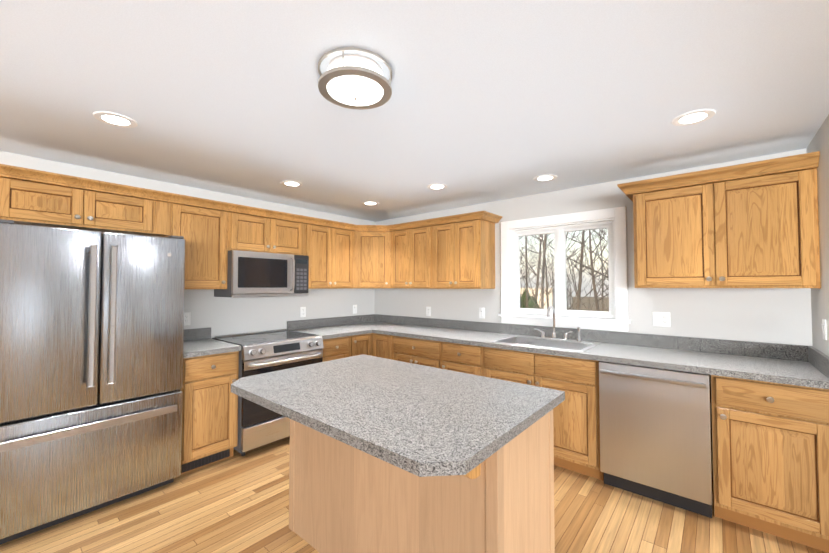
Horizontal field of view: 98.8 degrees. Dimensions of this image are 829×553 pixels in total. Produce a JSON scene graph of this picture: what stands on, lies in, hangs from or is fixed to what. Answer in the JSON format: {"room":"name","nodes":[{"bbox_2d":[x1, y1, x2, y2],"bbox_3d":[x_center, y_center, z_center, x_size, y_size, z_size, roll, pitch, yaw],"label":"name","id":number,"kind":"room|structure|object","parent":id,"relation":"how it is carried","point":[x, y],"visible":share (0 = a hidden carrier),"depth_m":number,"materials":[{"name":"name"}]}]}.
{"room":"kitchen","nodes":[
{"label":"kitchen","id":0,"kind":"room"},
{"bbox_2d":[0,151,374,338],"bbox_3d":[-3.064,0.308,2.040,0.150,2.290,7.900,-1,-2,40],"label":"wall","id":1,"kind":"structure","parent":0,"point":[219,316],"depth_m":3.53,"materials":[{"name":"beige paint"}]},
{"bbox_2d":[0,168,99,230],"bbox_3d":[-2.480,-0.480,2.383,0.321,0.284,0.466,-1,-2,40],"label":"upper cabinet","id":2,"kind":"object","parent":1,"relation":"attached to","point":[25,198],"depth_m":2.29,"materials":[{"name":"brown wood"}]},
{"bbox_2d":[96,184,159,235],"bbox_3d":[-2.254,-0.473,2.650,0.321,0.284,0.465,-1,-2,40],"label":"upper cabinet","id":3,"kind":"object","parent":1,"relation":"attached to","point":[122,210],"depth_m":2.60,"materials":[{"name":"brown wood"}]},
{"bbox_2d":[184,312,190,325],"bbox_3d":[-2.020,0.376,3.147,0.010,0.115,0.070,-1,-2,40],"label":"electrical outlet","id":4,"kind":"object","parent":1,"relation":"attached to","point":[187,318],"visible":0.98,"depth_m":3.15,"materials":[{"name":"white plastic"}]},
{"bbox_2d":[157,196,231,288],"bbox_3d":[-1.899,-0.247,3.063,0.321,0.712,0.442,-1,-2,40],"label":"upper cabinet","id":5,"kind":"object","parent":1,"relation":"attached to","point":[206,229],"depth_m":2.96,"materials":[{"name":"brown wood"}]},
{"bbox_2d":[232,208,303,254],"bbox_3d":[-1.509,-0.406,3.527,0.321,0.369,0.763,-1,-2,40],"label":"upper cabinet","id":6,"kind":"object","parent":1,"relation":"attached to","point":[267,232],"depth_m":3.39,"materials":[{"name":"brown wood"}]},
{"bbox_2d":[214,250,308,296],"bbox_3d":[-1.459,-0.013,3.473,0.452,0.411,0.755,-1,-2,40],"label":"microwave","id":7,"kind":"object","parent":6,"relation":"attached to","point":[255,274],"visible":1,"depth_m":3.30,"materials":[{"name":"grey metal"}]},
{"bbox_2d":[300,307,305,316],"bbox_3d":[-1.264,0.403,4.039,0.010,0.115,0.070,-1,-2,40],"label":"electrical outlet","id":8,"kind":"object","parent":1,"relation":"attached to","point":[302,311],"visible":1,"depth_m":4.03,"materials":[{"name":"white plastic"}]},
{"bbox_2d":[304,220,355,288],"bbox_3d":[-1.009,-0.219,4.075,0.368,0.712,0.728,-1,-2,40],"label":"upper cabinet","id":9,"kind":"object","parent":1,"relation":"attached to","point":[330,248],"depth_m":3.95,"materials":[{"name":"brown wood"}]},
{"bbox_2d":[353,305,356,313],"bbox_3d":[-0.772,0.424,4.618,0.010,0.115,0.070,-1,-2,40],"label":"electrical outlet","id":10,"kind":"object","parent":1,"relation":"attached to","point":[354,309],"visible":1,"depth_m":4.61,"materials":[{"name":"white plastic"}]},
{"bbox_2d":[356,225,387,287],"bbox_3d":[-0.518,-0.208,4.470,0.607,0.712,0.618,-1,-2,40],"label":"upper cabinet","id":11,"kind":"object","parent":1,"relation":"attached to","point":[371,240],"depth_m":4.24,"materials":[{"name":"brown wood"}]},
{"bbox_2d":[0,437,827,552],"bbox_3d":[-0.108,1.433,-0.497,7.900,0.100,7.900,-1,-2,40],"label":"floor","id":12,"kind":"structure","parent":0,"point":[236,502],"depth_m":2.09,"materials":[{"name":"brown wood"}]},
{"bbox_2d":[0,219,184,544],"bbox_3d":[-2.161,0.582,2.375,0.727,1.750,0.908,-1,-2,40],"label":"refrigerator","id":13,"kind":"object","parent":12,"relation":"on","point":[91,353],"visible":1,"depth_m":2.12,"materials":[{"name":"grey metal"}]},
{"bbox_2d":[179,351,238,473],"bbox_3d":[-1.779,1.040,2.915,0.648,0.876,0.412,-1,-2,40],"label":"base cabinet","id":14,"kind":"object","parent":12,"relation":"on","point":[210,418],"visible":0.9,"depth_m":2.72,"materials":[{"name":"brown wood"}]},
{"bbox_2d":[183,327,240,357],"bbox_3d":[-1.781,0.532,2.931,0.642,0.140,0.415,-1,-2,40],"label":"countertop","id":15,"kind":"structure","parent":14,"relation":"on","point":[199,342],"depth_m":2.90,"materials":[{"name":"stone"}]},
{"bbox_2d":[212,329,323,455],"bbox_3d":[-1.352,1.022,3.329,0.731,0.934,0.754,-1,-2,40],"label":"range","id":16,"kind":"object","parent":12,"relation":"on","point":[261,352],"visible":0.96,"depth_m":3.04,"materials":[{"name":"grey metal"}]},
{"bbox_2d":[322,337,345,361],"bbox_3d":[-1.036,1.064,3.813,0.619,0.876,0.380,-1,-2,40],"label":"base cabinet","id":17,"kind":"object","parent":12,"relation":"on","point":[334,348],"depth_m":3.61,"materials":[{"name":"brown wood"}]},
{"bbox_2d":[346,333,397,360],"bbox_3d":[-0.492,1.074,4.159,1.003,0.876,1.004,-1,-2,40],"label":"base cabinet","id":18,"kind":"object","parent":12,"relation":"on","point":[372,344],"depth_m":3.87,"materials":[{"name":"brown wood"}]},
{"bbox_2d":[287,317,370,338],"bbox_3d":[-0.937,0.559,3.927,0.642,0.140,0.660,-1,-2,40],"label":"countertop","id":19,"kind":"structure","parent":18,"relation":"on","point":[334,327],"depth_m":4.07,"materials":[{"name":"stone"}]},
{"bbox_2d":[343,314,828,388],"bbox_3d":[0.783,0.543,3.326,4.044,0.140,0.648,-1,-2,40],"label":"countertop","id":20,"kind":"structure","parent":18,"relation":"on","point":[801,365],"depth_m":2.59,"materials":[{"name":"stone"}]},
{"bbox_2d":[491,306,600,351],"bbox_3d":[1.120,0.497,3.044,0.740,0.484,0.550,-1,-2,40],"label":"sink","id":21,"kind":"object","parent":20,"relation":"in","point":[563,343],"visible":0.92,"depth_m":3.14,"materials":[{"name":"grey metal"}]},
{"bbox_2d":[281,406,555,552],"bbox_3d":[-0.077,1.009,1.806,1.326,0.875,0.655,-1,-2,40],"label":"kitchen island","id":22,"kind":"object","parent":12,"relation":"on","point":[342,499],"depth_m":1.52,"materials":[{"name":"brown laminate"}]},
{"bbox_2d":[231,354,564,489],"bbox_3d":[-0.142,0.549,1.719,1.384,0.038,0.940,-1,-2,40],"label":"island countertop","id":23,"kind":"structure","parent":22,"relation":"on","point":[438,426],"depth_m":1.43,"materials":[{"name":"grey stone"}]},
{"bbox_2d":[398,336,441,368],"bbox_3d":[0.201,1.065,3.824,0.640,0.876,0.620,-1,-2,40],"label":"base cabinet","id":24,"kind":"object","parent":12,"relation":"on","point":[424,352],"depth_m":3.55,"materials":[{"name":"brown wood"}]},
{"bbox_2d":[442,342,517,382],"bbox_3d":[0.624,1.055,3.466,0.468,0.876,0.620,-1,-2,40],"label":"base cabinet","id":25,"kind":"object","parent":12,"relation":"on","point":[502,364],"depth_m":3.12,"materials":[{"name":"brown wood"}]},
{"bbox_2d":[599,361,712,517],"bbox_3d":[1.700,1.032,2.499,0.596,0.868,0.670,-1,-2,40],"label":"dishwasher","id":26,"kind":"object","parent":12,"relation":"on","point":[655,435],"visible":1,"depth_m":2.26,"materials":[{"name":"grey metal"}]},
{"bbox_2d":[711,375,828,552],"bbox_3d":[2.138,1.019,2.164,0.492,0.876,0.648,-1,-2,40],"label":"base cabinet","id":27,"kind":"object","parent":12,"relation":"on","point":[771,458],"visible":1,"depth_m":1.94,"materials":[{"name":"brown wood"}]},
{"bbox_2d":[0,0,828,221],"bbox_3d":[-0.108,-0.956,-0.431,7.900,0.100,7.900,-1,-2,40],"label":"ceiling","id":28,"kind":"structure","parent":0,"point":[492,100],"depth_m":1.64,"materials":[{"name":"white paint"}]},
{"bbox_2d":[93,111,137,127],"bbox_3d":[-1.600,-0.837,1.906,0.188,0.007,0.188,-1,-2,40],"label":"recessed light","id":29,"kind":"object","parent":28,"relation":"in","point":[115,119],"visible":1,"depth_m":1.90,"materials":[{"name":"white paint"}]},
{"bbox_2d":[280,180,302,186],"bbox_3d":[-1.066,-0.804,3.091,0.188,0.007,0.188,-1,-2,40],"label":"recessed light","id":30,"kind":"object","parent":28,"relation":"in","point":[289,183],"visible":0.98,"depth_m":3.08,"materials":[{"name":"white paint"}]},
{"bbox_2d":[318,47,391,109],"bbox_3d":[-0.245,-0.792,1.477,0.304,0.121,0.304,-1,-2,40],"label":"flush-mount ceiling light","id":31,"kind":"object","parent":28,"relation":"attached to","point":[355,81],"visible":1,"depth_m":1.41,"materials":[{"name":"white glass"}]},
{"bbox_2d":[362,201,378,205],"bbox_3d":[-0.474,-0.784,3.821,0.188,0.007,0.188,-1,-2,40],"label":"recessed light","id":32,"kind":"object","parent":28,"relation":"in","point":[371,203],"visible":0.98,"depth_m":3.81,"materials":[{"name":"white paint"}]},
{"bbox_2d":[427,183,447,189],"bbox_3d":[0.203,-0.802,3.182,0.188,0.007,0.188,-1,-2,40],"label":"recessed light","id":33,"kind":"object","parent":28,"relation":"in","point":[437,186],"visible":0.96,"depth_m":3.17,"materials":[{"name":"white paint"}]},
{"bbox_2d":[533,174,556,181],"bbox_3d":[1.076,-0.809,2.928,0.188,0.007,0.188,-1,-2,40],"label":"recessed light","id":34,"kind":"object","parent":28,"relation":"in","point":[545,177],"visible":1,"depth_m":2.91,"materials":[{"name":"white paint"}]},
{"bbox_2d":[671,109,715,125],"bbox_3d":[1.474,-0.838,1.883,0.188,0.007,0.188,-1,-2,40],"label":"recessed light","id":35,"kind":"object","parent":28,"relation":"in","point":[693,117],"visible":1,"depth_m":1.87,"materials":[{"name":"white paint"}]},
{"bbox_2d":[374,149,811,472],"bbox_3d":[1.089,0.351,3.599,4.170,2.290,0.150,-1,-2,40],"label":"wall","id":36,"kind":"structure","parent":0,"point":[776,315],"depth_m":2.87,"materials":[{"name":"beige paint"}]},
{"bbox_2d":[388,220,435,288],"bbox_3d":[0.041,-0.217,4.159,0.753,0.712,0.370,-1,-2,40],"label":"upper cabinet","id":37,"kind":"object","parent":36,"relation":"attached to","point":[411,247],"depth_m":4.03,"materials":[{"name":"brown wood"}]},
{"bbox_2d":[426,307,430,315],"bbox_3d":[0.167,0.420,4.273,0.070,0.115,0.010,-1,-2,40],"label":"electrical outlet","id":38,"kind":"object","parent":36,"relation":"attached to","point":[428,311],"visible":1,"depth_m":4.27,"materials":[{"name":"white plastic"}]},
{"bbox_2d":[436,216,495,288],"bbox_3d":[0.484,-0.226,3.815,0.671,0.712,0.322,-1,-2,40],"label":"upper cabinet","id":39,"kind":"object","parent":36,"relation":"attached to","point":[453,252],"depth_m":3.62,"materials":[{"name":"brown wood"}]},
{"bbox_2d":[479,308,484,318],"bbox_3d":[0.720,0.392,3.805,0.070,0.115,0.010,-1,-2,40],"label":"electrical outlet","id":40,"kind":"object","parent":36,"relation":"attached to","point":[482,313],"visible":1,"depth_m":3.80,"materials":[{"name":"white plastic"}]},
{"bbox_2d":[498,206,630,331],"bbox_3d":[1.355,-0.051,3.336,1.170,1.040,0.175,-1,-2,40],"label":"window","id":41,"kind":"structure","parent":36,"relation":"in","point":[620,322],"depth_m":3.31,"materials":[{"name":"white paint"}]},
{"bbox_2d":[652,312,670,326],"bbox_3d":[1.930,0.335,2.779,0.116,0.115,0.012,-1,-2,40],"label":"outlet","id":42,"kind":"object","parent":36,"relation":"attached to","point":[661,319],"visible":1,"depth_m":2.78,"materials":[{"name":"white plastic"}]},
{"bbox_2d":[617,151,820,287],"bbox_3d":[2.025,-0.307,2.467,1.009,0.773,0.389,-1,-2,40],"label":"upper cabinet","id":43,"kind":"object","parent":36,"relation":"attached to","point":[751,225],"visible":1,"depth_m":2.29,"materials":[{"name":"brown wood"}]},
{"bbox_2d":[806,115,828,355],"bbox_3d":[2.204,0.301,1.783,0.120,2.290,1.180,-1,-2,40],"label":"wall","id":44,"kind":"structure","parent":0,"point":[819,296],"depth_m":2.00,"materials":[{"name":"beige paint"}]},
{"bbox_2d":[821,319,826,339],"bbox_3d":[2.295,0.297,1.994,0.012,0.115,0.070,-1,-2,40],"label":"light switch","id":45,"kind":"object","parent":44,"relation":"attached to","point":[824,328],"visible":1,"depth_m":1.98,"materials":[{"name":"white plastic"}]},
{"label":"outside","id":46,"kind":"structure","parent":0,"visible":0},
{"bbox_2d":[572,297,608,311],"bbox_3d":[44.839,5.619,58.317,160.000,0.200,139.600,-1,-2,40],"label":"ground","id":47,"kind":"structure","parent":46,"point":[605,299],"depth_m":80.96,"materials":[{"name":"brown soil"}]},
{"bbox_2d":[520,228,608,310],"bbox_3d":[5.261,-3.638,24.415,27.772,16.648,34.877,-1,-2,40],"label":"trees","id":48,"kind":"object","parent":47,"relation":"on","point":[535,291],"depth_m":19.94,"materials":[{"name":"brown plant"}]}
]}

